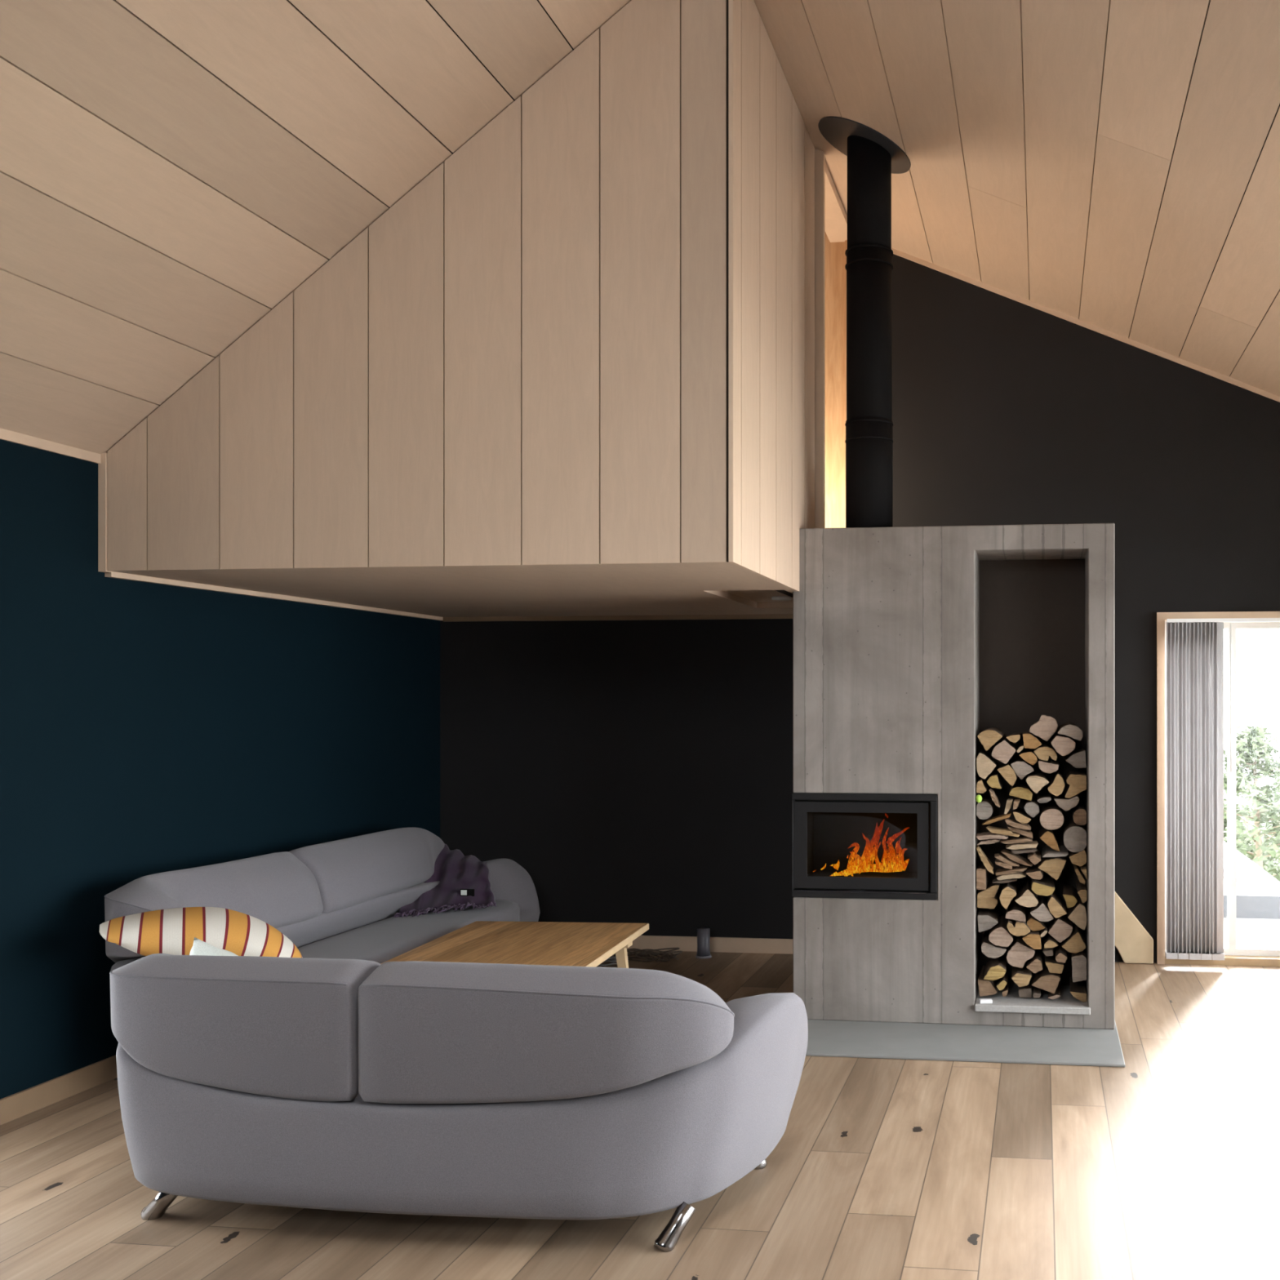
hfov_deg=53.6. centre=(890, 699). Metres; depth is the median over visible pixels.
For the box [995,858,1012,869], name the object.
stick
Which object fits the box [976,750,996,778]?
log
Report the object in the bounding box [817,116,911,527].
stovepipe
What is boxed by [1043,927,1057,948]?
log
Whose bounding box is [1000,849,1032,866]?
stick
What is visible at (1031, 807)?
log
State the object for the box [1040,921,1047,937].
log
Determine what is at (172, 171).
ceiling
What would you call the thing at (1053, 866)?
log
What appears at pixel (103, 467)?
trim
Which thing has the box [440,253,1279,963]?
wall
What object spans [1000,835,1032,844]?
stick
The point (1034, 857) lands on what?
stick
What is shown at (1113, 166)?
ceiling
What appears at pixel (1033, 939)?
log
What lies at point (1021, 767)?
log
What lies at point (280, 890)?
cushion
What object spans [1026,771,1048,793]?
log
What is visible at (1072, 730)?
log
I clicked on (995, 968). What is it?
log
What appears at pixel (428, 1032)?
cushion
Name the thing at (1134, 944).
stair stringer
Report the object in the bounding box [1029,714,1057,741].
log
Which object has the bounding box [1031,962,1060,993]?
log
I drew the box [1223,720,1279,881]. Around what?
pine tree
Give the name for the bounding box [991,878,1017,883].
stick
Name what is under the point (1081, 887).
log
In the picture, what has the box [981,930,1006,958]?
log
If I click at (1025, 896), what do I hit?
log
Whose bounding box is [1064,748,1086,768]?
log
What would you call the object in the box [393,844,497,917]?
throw
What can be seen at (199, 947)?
cushion
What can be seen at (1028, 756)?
log
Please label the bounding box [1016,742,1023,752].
log
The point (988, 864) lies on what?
stick
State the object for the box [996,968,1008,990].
log
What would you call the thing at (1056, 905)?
log
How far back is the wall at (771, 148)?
5.42 m
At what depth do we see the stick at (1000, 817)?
6.05 m
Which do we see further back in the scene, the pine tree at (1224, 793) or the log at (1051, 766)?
the pine tree at (1224, 793)
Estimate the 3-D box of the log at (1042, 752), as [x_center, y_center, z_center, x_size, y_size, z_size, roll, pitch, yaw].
[0.780,0.266,6.190,0.120,0.074,0.313,0,0,7]
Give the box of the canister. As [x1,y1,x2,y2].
[695,927,711,958]
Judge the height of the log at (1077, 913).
0.131 m
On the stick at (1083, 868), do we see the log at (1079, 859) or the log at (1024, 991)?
the log at (1079, 859)
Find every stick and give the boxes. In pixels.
[976,831,1008,839]
[976,844,993,874]
[977,838,999,844]
[982,811,1011,824]
[986,826,1019,836]
[989,788,1000,807]
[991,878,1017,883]
[994,853,1019,866]
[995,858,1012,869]
[995,865,1027,875]
[996,871,1026,879]
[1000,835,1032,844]
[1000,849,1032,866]
[1004,798,1013,813]
[1004,817,1031,830]
[1005,840,1038,849]
[1007,824,1032,838]
[1011,848,1037,853]
[1013,798,1020,809]
[1027,848,1040,865]
[1041,844,1068,857]
[1072,863,1085,884]
[1080,863,1087,879]
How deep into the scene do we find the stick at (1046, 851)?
6.04 m
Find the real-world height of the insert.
0.515 m
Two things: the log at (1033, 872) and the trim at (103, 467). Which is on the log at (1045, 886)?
the log at (1033, 872)
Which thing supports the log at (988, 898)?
on the log at (987, 918)
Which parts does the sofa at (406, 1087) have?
leg, leg, leg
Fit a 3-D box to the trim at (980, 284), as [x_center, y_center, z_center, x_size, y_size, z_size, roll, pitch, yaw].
[1.349,-2.229,7.475,3.150,1.382,0.012,0,0,7]
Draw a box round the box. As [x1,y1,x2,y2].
[979,998,992,1003]
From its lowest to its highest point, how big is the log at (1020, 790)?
0.069 m
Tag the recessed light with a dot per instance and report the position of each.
(774, 597)
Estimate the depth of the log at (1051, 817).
6.01 m
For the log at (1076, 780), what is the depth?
6.01 m
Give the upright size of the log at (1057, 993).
0.027 m
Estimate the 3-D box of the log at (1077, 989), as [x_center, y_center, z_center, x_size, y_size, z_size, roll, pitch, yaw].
[0.940,1.454,6.152,0.083,0.052,0.302,0,0,7]
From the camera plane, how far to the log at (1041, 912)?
6.01 m
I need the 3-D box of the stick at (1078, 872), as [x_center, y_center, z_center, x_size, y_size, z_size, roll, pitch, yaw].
[0.945,0.867,6.157,0.052,0.078,0.304,0,0,6]
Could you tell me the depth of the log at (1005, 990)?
6.06 m
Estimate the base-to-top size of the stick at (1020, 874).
0.038 m
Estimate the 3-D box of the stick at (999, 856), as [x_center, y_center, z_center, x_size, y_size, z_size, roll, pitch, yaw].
[0.577,0.793,6.068,0.125,0.050,0.103,0,0,7]
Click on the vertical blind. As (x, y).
(1194, 646)
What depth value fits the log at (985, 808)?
6.06 m
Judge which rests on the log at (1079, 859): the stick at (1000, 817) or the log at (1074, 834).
the log at (1074, 834)
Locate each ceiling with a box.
[0,0,631,453]
[115,562,793,617]
[753,0,1279,396]
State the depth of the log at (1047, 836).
6.04 m
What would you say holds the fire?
in the insert
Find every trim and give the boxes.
[0,427,101,463]
[97,453,443,621]
[443,613,792,622]
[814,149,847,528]
[891,248,1279,402]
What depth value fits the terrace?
8.63 m
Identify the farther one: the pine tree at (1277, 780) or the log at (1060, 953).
the pine tree at (1277, 780)
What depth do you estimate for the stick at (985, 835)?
6.03 m
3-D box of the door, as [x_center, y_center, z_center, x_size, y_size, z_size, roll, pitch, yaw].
[2.164,0.536,7.444,1.085,2.128,0.195,0,0,7]
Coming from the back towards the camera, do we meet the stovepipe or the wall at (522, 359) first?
the stovepipe
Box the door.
[1156,611,1279,966]
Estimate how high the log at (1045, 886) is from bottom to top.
0.070 m
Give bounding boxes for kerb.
[1223,889,1279,919]
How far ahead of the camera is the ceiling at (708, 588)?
5.96 m
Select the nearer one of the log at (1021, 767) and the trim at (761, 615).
the log at (1021, 767)
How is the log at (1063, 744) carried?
on the log at (1077, 758)
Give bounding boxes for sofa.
[104,826,540,974]
[109,953,808,1252]
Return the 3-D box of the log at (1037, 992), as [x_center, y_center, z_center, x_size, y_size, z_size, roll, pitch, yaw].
[0.740,1.459,6.190,0.038,0.025,0.303,0,0,7]
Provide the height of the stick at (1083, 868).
0.054 m
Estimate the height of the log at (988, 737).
0.109 m
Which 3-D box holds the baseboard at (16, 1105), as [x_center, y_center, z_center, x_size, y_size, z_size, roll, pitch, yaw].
[-3.229,1.554,5.625,0.015,0.092,4.775,0,0,7]
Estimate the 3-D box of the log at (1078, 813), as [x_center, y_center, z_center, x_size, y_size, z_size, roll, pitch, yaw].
[0.946,0.575,6.167,0.070,0.086,0.303,0,0,7]
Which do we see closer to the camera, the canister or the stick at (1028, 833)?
the stick at (1028, 833)
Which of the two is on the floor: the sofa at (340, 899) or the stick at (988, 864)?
the sofa at (340, 899)
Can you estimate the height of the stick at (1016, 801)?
0.048 m
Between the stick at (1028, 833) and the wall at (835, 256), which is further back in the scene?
the wall at (835, 256)
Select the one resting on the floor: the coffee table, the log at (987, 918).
the coffee table
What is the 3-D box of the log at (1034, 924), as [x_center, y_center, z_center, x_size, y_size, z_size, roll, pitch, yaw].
[0.739,1.109,6.199,0.094,0.068,0.313,0,0,7]
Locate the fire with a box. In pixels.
[813,813,909,876]
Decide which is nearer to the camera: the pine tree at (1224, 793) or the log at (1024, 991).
the log at (1024, 991)
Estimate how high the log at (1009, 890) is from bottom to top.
0.112 m
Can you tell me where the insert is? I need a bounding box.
[791,792,937,899]
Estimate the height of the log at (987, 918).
0.088 m
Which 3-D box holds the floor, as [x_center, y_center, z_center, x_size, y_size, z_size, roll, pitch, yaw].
[-0.577,1.660,3.089,5.900,0.120,9.190,0,0,7]
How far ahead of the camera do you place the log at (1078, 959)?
6.00 m
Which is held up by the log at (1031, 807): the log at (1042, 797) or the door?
the log at (1042, 797)
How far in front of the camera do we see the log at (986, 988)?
6.06 m
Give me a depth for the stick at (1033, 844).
6.01 m
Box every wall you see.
[0,439,439,1098]
[106,0,728,571]
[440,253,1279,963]
[728,0,814,597]
[825,232,847,528]
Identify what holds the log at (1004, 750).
on the log at (1006, 771)
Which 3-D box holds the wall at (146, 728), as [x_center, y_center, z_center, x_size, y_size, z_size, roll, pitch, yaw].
[-3.565,0.284,3.528,0.140,2.633,9.330,0,0,7]
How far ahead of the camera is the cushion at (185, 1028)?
3.72 m
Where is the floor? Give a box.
[0,950,1279,1279]
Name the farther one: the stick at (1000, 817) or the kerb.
the kerb
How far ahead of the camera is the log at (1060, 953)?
6.02 m
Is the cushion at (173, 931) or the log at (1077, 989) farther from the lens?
the log at (1077, 989)
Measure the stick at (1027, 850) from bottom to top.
0.024 m
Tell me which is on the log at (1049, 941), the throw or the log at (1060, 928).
the log at (1060, 928)
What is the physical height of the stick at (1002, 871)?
0.044 m
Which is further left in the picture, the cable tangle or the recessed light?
the cable tangle
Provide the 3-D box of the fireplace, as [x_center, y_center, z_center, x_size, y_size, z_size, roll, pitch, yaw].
[0.349,0.369,6.417,1.576,2.438,0.897,0,0,7]
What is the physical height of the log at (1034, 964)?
0.073 m
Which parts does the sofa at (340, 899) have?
seat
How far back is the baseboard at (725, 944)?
7.76 m
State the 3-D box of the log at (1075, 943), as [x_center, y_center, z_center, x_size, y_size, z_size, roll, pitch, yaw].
[0.919,1.192,6.162,0.119,0.105,0.313,0,0,7]
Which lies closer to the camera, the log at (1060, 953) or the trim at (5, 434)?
the trim at (5, 434)
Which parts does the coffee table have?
leg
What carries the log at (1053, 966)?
on the log at (1046, 980)
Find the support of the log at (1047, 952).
on the log at (1053, 966)
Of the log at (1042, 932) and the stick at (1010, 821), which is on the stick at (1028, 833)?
the stick at (1010, 821)
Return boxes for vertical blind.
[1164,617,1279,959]
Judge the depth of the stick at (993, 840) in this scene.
6.05 m
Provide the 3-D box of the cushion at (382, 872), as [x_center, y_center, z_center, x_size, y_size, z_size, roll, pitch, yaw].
[-2.803,0.972,6.723,0.316,0.479,1.476,0,0,7]
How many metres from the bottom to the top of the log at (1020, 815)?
0.062 m
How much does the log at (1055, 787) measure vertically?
0.113 m
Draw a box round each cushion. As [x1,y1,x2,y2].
[98,906,302,957]
[104,851,323,963]
[110,953,381,1102]
[189,937,237,955]
[288,826,444,913]
[357,960,733,1103]
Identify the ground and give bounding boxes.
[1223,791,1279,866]
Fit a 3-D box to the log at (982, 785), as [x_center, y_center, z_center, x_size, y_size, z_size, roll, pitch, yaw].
[0.467,0.429,6.204,0.050,0.068,0.313,0,0,7]
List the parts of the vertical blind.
head rail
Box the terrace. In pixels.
[1223,917,1279,947]
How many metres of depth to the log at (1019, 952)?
6.05 m
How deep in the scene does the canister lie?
7.59 m
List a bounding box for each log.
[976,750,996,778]
[976,777,988,793]
[976,795,995,819]
[976,861,989,889]
[977,727,1004,751]
[977,875,999,908]
[977,907,999,932]
[977,965,997,996]
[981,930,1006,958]
[983,955,1006,980]
[986,771,1004,788]
[988,915,1013,946]
[991,737,1017,764]
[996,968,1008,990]
[997,761,1017,786]
[999,880,1017,909]
[1002,976,1008,996]
[1005,898,1026,921]
[1006,733,1022,742]
[1006,912,1030,936]
[1006,935,1035,968]
[1008,782,1032,800]
[1010,758,1034,779]
[1011,960,1031,986]
[1013,807,1031,823]
[1014,880,1038,906]
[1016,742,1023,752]
[1018,978,1031,997]
[1019,749,1038,764]
[1022,732,1041,748]
[1022,928,1041,949]
[1023,796,1039,817]
[1025,863,1043,879]
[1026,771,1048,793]
[1026,909,1045,931]
[1026,949,1042,973]
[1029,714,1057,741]
[1030,895,1053,921]
[1031,875,1054,896]
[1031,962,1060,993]
[1033,743,1057,760]
[1033,986,1040,997]
[1036,792,1051,803]
[1037,855,1066,879]
[1038,759,1058,773]
[1039,826,1059,851]
[1040,804,1063,830]
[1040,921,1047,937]
[1042,944,1053,956]
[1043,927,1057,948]
[1044,950,1063,973]
[1047,769,1064,795]
[1047,890,1066,918]
[1048,913,1072,942]
[1048,981,1060,999]
[1050,733,1075,755]
[1053,794,1079,811]
[1054,941,1066,963]
[1057,722,1083,740]
[1062,884,1077,907]
[1062,923,1085,953]
[1063,819,1086,852]
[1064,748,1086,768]
[1064,769,1086,798]
[1066,893,1086,929]
[1069,848,1086,866]
[1069,977,1086,1001]
[1071,803,1086,825]
[1071,948,1086,982]
[1075,880,1086,902]
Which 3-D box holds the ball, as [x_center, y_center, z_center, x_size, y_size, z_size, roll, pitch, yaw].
[0.434,0.487,6.022,0.033,0.040,0.033,0,0,7]
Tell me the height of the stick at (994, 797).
0.087 m
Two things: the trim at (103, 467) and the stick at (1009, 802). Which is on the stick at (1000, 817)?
the stick at (1009, 802)
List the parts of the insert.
handle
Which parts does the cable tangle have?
grey cord, grey cord, dark cord, dark cord, dark cord, dark cord, dark cord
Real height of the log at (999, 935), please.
0.102 m
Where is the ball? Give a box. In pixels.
[975,795,982,802]
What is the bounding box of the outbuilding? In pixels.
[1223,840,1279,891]
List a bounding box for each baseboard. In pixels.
[0,1054,117,1124]
[626,935,792,954]
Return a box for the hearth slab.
[805,1019,1125,1066]
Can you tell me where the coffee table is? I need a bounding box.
[380,920,648,968]
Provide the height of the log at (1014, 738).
0.042 m
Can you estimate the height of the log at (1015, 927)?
0.076 m
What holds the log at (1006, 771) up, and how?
on the log at (1020, 790)
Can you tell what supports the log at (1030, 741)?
on the log at (1028, 756)
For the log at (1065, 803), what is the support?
on the log at (1051, 817)
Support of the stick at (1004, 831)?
on the stick at (985, 835)
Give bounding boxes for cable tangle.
[598,947,682,965]
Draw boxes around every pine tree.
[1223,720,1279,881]
[1223,792,1249,843]
[1225,775,1279,878]
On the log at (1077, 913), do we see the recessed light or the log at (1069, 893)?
the log at (1069, 893)
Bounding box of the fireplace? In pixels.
[792,523,1115,1029]
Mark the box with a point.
(981, 1000)
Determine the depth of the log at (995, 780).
6.04 m
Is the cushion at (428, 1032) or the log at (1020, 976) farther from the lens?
the log at (1020, 976)
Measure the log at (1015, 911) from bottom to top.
0.064 m
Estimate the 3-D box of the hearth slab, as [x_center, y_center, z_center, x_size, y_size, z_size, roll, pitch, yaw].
[0.322,1.594,6.144,1.588,0.012,1.445,0,0,7]
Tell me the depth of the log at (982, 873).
6.05 m
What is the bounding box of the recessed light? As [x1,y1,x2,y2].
[771,595,791,600]
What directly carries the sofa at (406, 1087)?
on the floor
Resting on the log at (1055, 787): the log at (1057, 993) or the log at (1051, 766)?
the log at (1051, 766)
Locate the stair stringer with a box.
[1115,892,1153,964]

